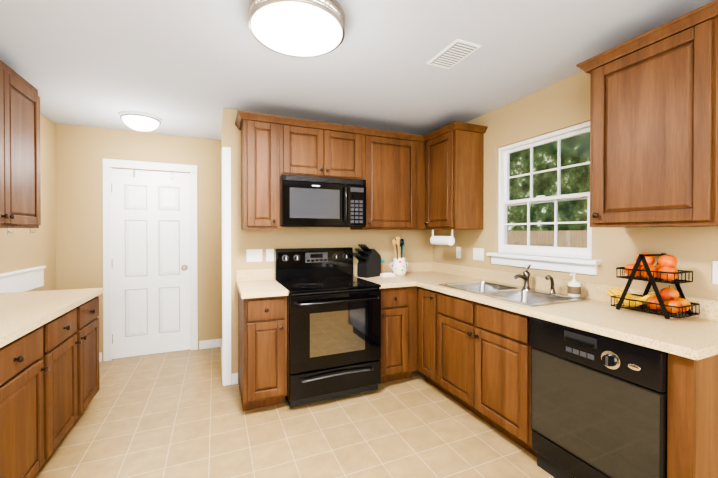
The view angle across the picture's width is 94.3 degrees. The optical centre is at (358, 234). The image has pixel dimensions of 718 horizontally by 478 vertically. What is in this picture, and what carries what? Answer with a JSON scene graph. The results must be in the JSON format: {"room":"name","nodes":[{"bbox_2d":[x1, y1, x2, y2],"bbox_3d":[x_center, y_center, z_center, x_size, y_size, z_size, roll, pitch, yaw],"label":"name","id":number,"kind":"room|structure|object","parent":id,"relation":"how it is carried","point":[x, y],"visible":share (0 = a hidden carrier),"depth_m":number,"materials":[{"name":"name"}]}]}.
{"room":"kitchen","nodes":[
{"label":"kitchen","id":0,"kind":"room"},
{"bbox_2d":[0,113,55,291],"bbox_3d":[-1.696,0.129,0.089,0.120,2.440,7.020,0,0,-23],"label":"wall","id":1,"kind":"structure","parent":0,"point":[22,248],"depth_m":3.09,"materials":[{"name":"paint"}]},
{"bbox_2d":[0,64,40,227],"bbox_3d":[-2.205,-0.520,1.880,0.364,0.952,0.922,0,0,-23],"label":"upper cabinet","id":2,"kind":"object","parent":1,"relation":"attached to","point":[20,192],"visible":1,"depth_m":2.10,"materials":[{"name":"brown wood"}]},
{"bbox_2d":[0,60,37,92],"bbox_3d":[-1.954,-0.993,1.564,0.050,0.050,1.689,0,0,-23],"label":"crown molding","id":3,"kind":"structure","parent":2,"relation":"attached to","point":[1,62],"depth_m":2.11,"materials":[{"name":"brown wood"}]},
{"bbox_2d":[7,228,35,233],"bbox_3d":[-2.750,-0.030,2.726,0.034,0.050,0.364,0,0,-23],"label":"hook","id":4,"kind":"object","parent":1,"relation":"attached to","point":[9,232],"visible":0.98,"depth_m":2.57,"materials":[{"name":"silver metal"}]},
{"bbox_2d":[0,266,45,292],"bbox_3d":[-2.753,0.377,2.728,0.030,0.185,0.738,0,0,-23],"label":"trim","id":5,"kind":"structure","parent":1,"relation":"attached to","point":[23,280],"depth_m":2.73,"materials":[{"name":"white wood"}]},
{"bbox_2d":[55,123,221,360],"bbox_3d":[-2.354,0.103,3.693,1.770,2.440,0.120,0,0,-23],"label":"wall","id":6,"kind":"structure","parent":0,"point":[82,152],"depth_m":3.48,"materials":[{"name":"paint"}]},
{"bbox_2d":[102,159,197,360],"bbox_3d":[-2.291,0.262,3.713,0.890,2.122,0.136,0,0,-23],"label":"door frame","id":7,"kind":"structure","parent":6,"relation":"attached to","point":[107,164],"depth_m":3.54,"materials":[{"name":"white wood"}]},
{"bbox_2d":[111,168,190,358],"bbox_3d":[-2.269,0.304,3.657,0.764,2.023,0.109,0,0,-23],"label":"door","id":8,"kind":"structure","parent":6,"relation":"in","point":[151,262],"depth_m":3.67,"materials":[{"name":"white paint"}]},
{"bbox_2d":[221,119,222,259],"bbox_3d":[-1.378,0.104,3.515,0.120,2.440,0.980,0,0,-23],"label":"wall","id":9,"kind":"structure","parent":0,"point":[221,185],"depth_m":3.80,"materials":[{"name":"paint"}]},
{"bbox_2d":[220,338,221,365],"bbox_3d":[-1.440,1.277,3.497,0.013,0.095,0.980,0,0,-23],"label":"baseboard","id":10,"kind":"structure","parent":9,"relation":"attached to","point":[221,338],"depth_m":3.62,"materials":[{"name":"white wood"}]},
{"bbox_2d":[222,147,230,385],"bbox_3d":[-1.191,0.278,2.992,0.072,2.100,0.140,0,0,-23],"label":"trim","id":11,"kind":"structure","parent":9,"relation":"attached to","point":[226,266],"depth_m":2.93,"materials":[{"name":"white wood"}]},
{"bbox_2d":[35,347,553,477],"bbox_3d":[0.057,1.373,0.920,3.990,0.060,7.140,0,0,-23],"label":"floor","id":12,"kind":"structure","parent":0,"point":[178,414],"depth_m":2.23,"materials":[{"name":"tile"}]},
{"bbox_2d":[0,326,48,477],"bbox_3d":[-1.825,0.902,1.383,0.660,0.874,0.610,0,0,-23],"label":"base cabinet","id":13,"kind":"object","parent":12,"relation":"on","point":[22,369],"visible":0.96,"depth_m":1.57,"materials":[{"name":"brown wood"}]},
{"bbox_2d":[41,308,81,461],"bbox_3d":[-2.037,0.899,1.874,0.660,0.874,0.460,0,0,-23],"label":"base cabinet","id":14,"kind":"object","parent":12,"relation":"on","point":[59,356],"visible":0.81,"depth_m":1.94,"materials":[{"name":"brown wood"}]},
{"bbox_2d":[75,296,98,417],"bbox_3d":[-2.218,0.896,2.292,0.660,0.874,0.450,0,0,-23],"label":"base cabinet","id":15,"kind":"object","parent":12,"relation":"on","point":[87,332],"visible":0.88,"depth_m":2.37,"materials":[{"name":"brown wood"}]},
{"bbox_2d":[238,291,286,410],"bbox_3d":[-0.805,0.893,2.742,0.315,0.874,0.660,0,0,-23],"label":"base cabinet","id":16,"kind":"object","parent":12,"relation":"on","point":[262,351],"visible":1,"depth_m":2.48,"materials":[{"name":"brown wood"}]},
{"bbox_2d":[236,269,287,298],"bbox_3d":[-0.814,0.385,2.740,0.332,0.138,0.650,0,0,-23],"label":"countertop","id":17,"kind":"structure","parent":16,"relation":"on","point":[254,283],"depth_m":2.79,"materials":[{"name":"laminate"}]},
{"bbox_2d":[274,247,380,406],"bbox_3d":[-0.288,0.729,2.906,0.760,1.200,0.757,0,0,-23],"label":"range","id":18,"kind":"object","parent":12,"relation":"on","point":[333,327],"visible":0.98,"depth_m":2.65,"materials":[{"name":"black metal"}]},
{"bbox_2d":[379,286,416,383],"bbox_3d":[0.230,0.889,3.189,0.407,0.874,0.660,0,0,-23],"label":"base cabinet","id":19,"kind":"object","parent":12,"relation":"on","point":[398,359],"visible":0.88,"depth_m":2.92,"materials":[{"name":"brown wood"}]},
{"bbox_2d":[353,264,411,288],"bbox_3d":[0.198,0.382,3.177,0.344,0.138,0.650,0,0,-23],"label":"countertop","id":20,"kind":"structure","parent":19,"relation":"on","point":[406,280],"depth_m":3.09,"materials":[{"name":"laminate"}]},
{"bbox_2d":[352,244,380,277],"bbox_3d":[0.067,0.249,3.274,0.130,0.324,0.302,0,1,45],"label":"knife block","id":21,"kind":"object","parent":20,"relation":"on","point":[369,264],"visible":1,"depth_m":3.25,"materials":[{"name":"black"}]},
{"bbox_2d":[381,259,384,273],"bbox_3d":[0.244,0.327,3.444,0.052,0.166,0.052,0,0,-23],"label":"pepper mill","id":22,"kind":"object","parent":20,"relation":"on","point":[382,265],"visible":0.67,"depth_m":3.42,"materials":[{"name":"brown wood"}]},
{"bbox_2d":[380,273,394,276],"bbox_3d":[0.279,0.392,3.274,0.130,0.038,0.060,0,0,-23],"label":"sponge caddy","id":23,"kind":"object","parent":20,"relation":"on","point":[387,275],"visible":1,"depth_m":3.25,"materials":[{"name":"white"}]},
{"bbox_2d":[390,237,407,275],"bbox_3d":[0.412,0.215,3.407,0.215,0.391,0.160,0,0,-23],"label":"utensil crock","id":24,"kind":"object","parent":20,"relation":"on","point":[399,266],"visible":1,"depth_m":3.36,"materials":[{"name":"ceramic"}]},
{"bbox_2d":[417,286,445,392],"bbox_3d":[0.842,0.891,2.991,0.658,0.874,0.289,0,0,-23],"label":"base cabinet","id":25,"kind":"object","parent":12,"relation":"on","point":[427,333],"visible":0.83,"depth_m":2.85,"materials":[{"name":"brown wood"}]},
{"bbox_2d":[406,262,455,265],"bbox_3d":[0.686,0.380,3.388,0.480,0.138,0.650,0,0,-23],"label":"countertop","id":26,"kind":"structure","parent":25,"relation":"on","point":[420,263],"depth_m":3.71,"materials":[{"name":"laminate"}]},
{"bbox_2d":[437,292,536,456],"bbox_3d":[1.078,0.895,2.445,0.658,0.874,0.897,0,0,-23],"label":"base cabinet","id":27,"kind":"object","parent":12,"relation":"on","point":[484,362],"visible":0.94,"depth_m":2.22,"materials":[{"name":"brown wood"}]},
{"bbox_2d":[388,264,717,359],"bbox_3d":[1.037,0.386,2.517,0.674,0.138,2.528,0,0,-23],"label":"countertop","id":28,"kind":"structure","parent":27,"relation":"on","point":[695,337],"depth_m":1.75,"materials":[{"name":"laminate"}]},
{"bbox_2d":[438,265,590,306],"bbox_3d":[1.077,0.402,2.459,0.534,0.350,0.894,0,0,-23],"label":"double-bowl sink","id":29,"kind":"object","parent":28,"relation":"in","point":[526,294],"visible":0.54,"depth_m":2.46,"materials":[{"name":"silver metal"}]},
{"bbox_2d":[514,265,555,293],"bbox_3d":[1.278,0.318,2.432,0.161,0.182,0.265,0,0,-23],"label":"faucet","id":30,"kind":"object","parent":28,"relation":"on","point":[526,288],"depth_m":2.49,"materials":[{"name":"silver metal"}]},
{"bbox_2d":[567,273,580,297],"bbox_3d":[1.429,0.333,2.213,0.075,0.154,0.075,0,0,-23],"label":"soap dispenser","id":31,"kind":"object","parent":28,"relation":"on","point":[574,288],"visible":1,"depth_m":2.19,"materials":[{"name":"beige plastic"}]},
{"bbox_2d":[606,252,699,318],"bbox_3d":[1.566,0.255,1.806,0.214,0.322,0.350,0,0,-23],"label":"fruit basket","id":32,"kind":"object","parent":28,"relation":"on","point":[666,299],"visible":1,"depth_m":1.73,"materials":[{"name":"black metal"}]},
{"bbox_2d":[529,317,667,477],"bbox_3d":[1.359,0.903,1.738,0.643,0.868,0.619,0,0,-23],"label":"dishwasher","id":33,"kind":"object","parent":12,"relation":"on","point":[598,406],"visible":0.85,"depth_m":1.58,"materials":[{"name":"black metal"}]},
{"bbox_2d":[667,353,717,477],"bbox_3d":[1.542,0.902,1.433,0.609,0.874,0.080,0,0,-23],"label":"cabinet end panel","id":34,"kind":"object","parent":12,"relation":"on","point":[692,418],"visible":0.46,"depth_m":1.31,"materials":[{"name":"brown wood"}]},
{"bbox_3d":[-1.526,0.907,0.689,0.660,0.874,0.900,0,0,-23],"label":"base cabinet","id":35,"kind":"object","parent":12,"relation":"on","visible":0},
{"bbox_2d":[0,288,103,347],"bbox_3d":[-1.831,0.395,1.380,0.650,0.138,2.455,0,0,-23],"label":"countertop","id":36,"kind":"structure","parent":35,"relation":"on","point":[22,314],"depth_m":1.96,"materials":[{"name":"laminate"}]},
{"bbox_2d":[223,108,432,383],"bbox_3d":[-0.196,0.105,3.427,2.220,2.440,0.120,0,0,-23],"label":"wall","id":37,"kind":"structure","parent":0,"point":[418,247],"depth_m":3.11,"materials":[{"name":"paint"}]},
{"bbox_2d":[246,249,261,261],"bbox_3d":[-0.951,0.188,3.030,0.140,0.115,0.010,0,0,-23],"label":"electrical outlet","id":38,"kind":"object","parent":37,"relation":"attached to","point":[253,255],"visible":1,"depth_m":3.03,"materials":[{"name":"white plastic"}]},
{"bbox_2d":[241,120,279,228],"bbox_3d":[-0.854,-0.507,2.878,0.288,0.912,0.354,0,0,-23],"label":"upper cabinet","id":39,"kind":"object","parent":37,"relation":"attached to","point":[260,175],"visible":1,"depth_m":2.75,"materials":[{"name":"brown wood"}]},
{"bbox_2d":[235,120,242,129],"bbox_3d":[-1.021,-0.962,2.834,0.051,0.050,0.301,0,0,-23],"label":"crown molding","id":40,"kind":"structure","parent":39,"relation":"attached to","point":[238,123],"depth_m":2.86,"materials":[{"name":"brown wood"}]},
{"bbox_2d":[266,249,273,261],"bbox_3d":[-0.824,0.187,3.084,0.070,0.115,0.010,0,0,-23],"label":"electrical outlet","id":41,"kind":"object","parent":37,"relation":"attached to","point":[269,254],"visible":1,"depth_m":3.08,"materials":[{"name":"white plastic"}]},
{"bbox_2d":[280,124,361,179],"bbox_3d":[-0.369,-0.736,3.085,0.760,0.457,0.354,0,0,-23],"label":"upper cabinet","id":42,"kind":"object","parent":37,"relation":"attached to","point":[305,151],"visible":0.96,"depth_m":2.94,"materials":[{"name":"brown wood"}]},
{"bbox_2d":[280,174,365,227],"bbox_3d":[-0.350,-0.287,3.044,0.760,0.430,0.450,0,0,-23],"label":"over-the-range microwave","id":43,"kind":"object","parent":42,"relation":"attached to","point":[309,201],"visible":0.98,"depth_m":2.87,"materials":[{"name":"black metal"}]},
{"bbox_2d":[350,135,425,229],"bbox_3d":[0.448,-0.511,3.440,1.015,0.912,0.354,0,0,-23],"label":"upper cabinet","id":44,"kind":"object","parent":37,"relation":"attached to","point":[394,173],"visible":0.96,"depth_m":3.24,"materials":[{"name":"brown wood"}]},
{"bbox_2d":[236,110,423,141],"bbox_3d":[-0.146,-0.963,3.013,1.800,0.050,0.050,0,0,-23],"label":"crown molding","id":45,"kind":"structure","parent":44,"relation":"attached to","point":[241,115],"depth_m":2.93,"materials":[{"name":"brown wood"}]},
{"bbox_2d":[0,0,714,139],"bbox_3d":[0.057,-1.127,0.902,3.990,0.060,7.140,0,0,-23],"label":"ceiling","id":46,"kind":"structure","parent":0,"point":[189,68],"depth_m":2.09,"materials":[{"name":"paint"}]},
{"bbox_2d":[118,111,161,130],"bbox_3d":[-2.065,-1.052,3.156,0.350,0.121,0.350,0,0,-23],"label":"light","id":47,"kind":"object","parent":46,"relation":"attached to","point":[139,121],"visible":1,"depth_m":3.06,"materials":[{"name":"white glass"}]},
{"bbox_2d":[248,0,344,56],"bbox_3d":[-0.311,-1.054,1.691,0.480,0.096,0.480,0,0,-23],"label":"drum ceiling light","id":48,"kind":"object","parent":46,"relation":"attached to","point":[304,28],"visible":1,"depth_m":1.62,"materials":[{"name":"white glass"}]},
{"bbox_2d":[426,39,480,68],"bbox_3d":[0.573,-1.098,2.040,0.180,0.012,0.300,0,0,-23],"label":"ceiling vent","id":49,"kind":"object","parent":46,"relation":"in","point":[455,52],"visible":1,"depth_m":2.02,"materials":[{"name":"grey metal"}]},
{"bbox_2d":[433,71,717,299],"bbox_3d":[2.051,0.121,1.173,0.120,2.440,6.040,0,0,-23],"label":"wall","id":50,"kind":"structure","parent":0,"point":[562,104],"depth_m":2.34,"materials":[{"name":"paint"}]},
{"bbox_2d":[424,129,483,229],"bbox_3d":[0.894,-0.510,3.223,0.372,0.912,0.454,0,0,-23],"label":"upper cabinet","id":51,"kind":"object","parent":50,"relation":"attached to","point":[455,179],"visible":1,"depth_m":3.05,"materials":[{"name":"brown wood"}]},
{"bbox_2d":[430,229,454,245],"bbox_3d":[0.805,0.023,3.227,0.088,0.151,0.310,0,0,-23],"label":"paper towel holder","id":52,"kind":"object","parent":51,"relation":"attached to","point":[443,240],"visible":1,"depth_m":3.16,"materials":[{"name":"white"}]},
{"bbox_2d":[424,121,463,142],"bbox_3d":[0.762,-0.964,3.118,0.050,0.050,0.471,0,0,-23],"label":"crown molding","id":53,"kind":"structure","parent":51,"relation":"attached to","point":[454,125],"depth_m":3.05,"materials":[{"name":"brown wood"}]},
{"bbox_2d":[460,123,487,133],"bbox_3d":[1.029,-0.963,3.004,0.300,0.050,0.050,0,0,-23],"label":"crown molding","id":54,"kind":"structure","parent":51,"relation":"attached to","point":[467,127],"depth_m":3.00,"materials":[{"name":"brown wood"}]},
{"bbox_2d":[456,247,460,257],"bbox_3d":[1.016,0.180,3.406,0.010,0.115,0.070,0,0,-23],"label":"electrical outlet","id":55,"kind":"object","parent":50,"relation":"attached to","point":[458,252],"visible":1,"depth_m":3.40,"materials":[{"name":"white plastic"}]},
{"bbox_2d":[473,248,483,260],"bbox_3d":[1.127,0.182,3.149,0.010,0.115,0.140,0,0,-23],"label":"electrical outlet","id":56,"kind":"object","parent":50,"relation":"attached to","point":[478,253],"visible":1,"depth_m":3.15,"materials":[{"name":"white plastic"}]},
{"bbox_2d":[486,121,600,274],"bbox_3d":[1.401,-0.254,2.589,0.160,1.030,0.940,0,0,-23],"label":"window unit","id":57,"kind":"structure","parent":50,"relation":"in","point":[556,250],"depth_m":2.56,"materials":[{"name":"white plastic"}]},
{"bbox_2d":[590,17,717,227],"bbox_3d":[1.548,-0.499,1.708,0.372,0.912,0.533,0,0,-23],"label":"upper cabinet","id":58,"kind":"object","parent":50,"relation":"attached to","point":[654,135],"visible":1,"depth_m":1.59,"materials":[{"name":"brown wood"}]},
{"bbox_2d":[576,0,717,73],"bbox_3d":[1.400,-0.953,1.640,0.050,0.050,0.632,0,0,-23],"label":"crown molding","id":59,"kind":"structure","parent":58,"relation":"attached to","point":[702,14],"depth_m":1.59,"materials":[{"name":"brown wood"}]},
{"bbox_2d":[712,261,717,283],"bbox_3d":[1.782,0.188,1.635,0.008,0.115,0.070,0,0,-23],"label":"electrical outlet","id":60,"kind":"object","parent":50,"relation":"attached to","point":[714,272],"visible":1,"depth_m":1.66,"materials":[{"name":"white plastic"}]},
{"label":"outside","id":61,"kind":"structure","parent":0,"visible":0},
{"bbox_2d":[507,230,586,247],"bbox_3d":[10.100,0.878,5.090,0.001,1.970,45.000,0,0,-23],"label":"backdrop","id":62,"kind":"structure","parent":61,"point":[564,242],"depth_m":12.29,"materials":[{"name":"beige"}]},
{"bbox_2d":[507,132,589,230],"bbox_3d":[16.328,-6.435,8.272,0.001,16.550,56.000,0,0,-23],"label":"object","id":63,"kind":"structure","parent":61,"point":[577,158],"depth_m":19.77,"materials":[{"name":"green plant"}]}
]}

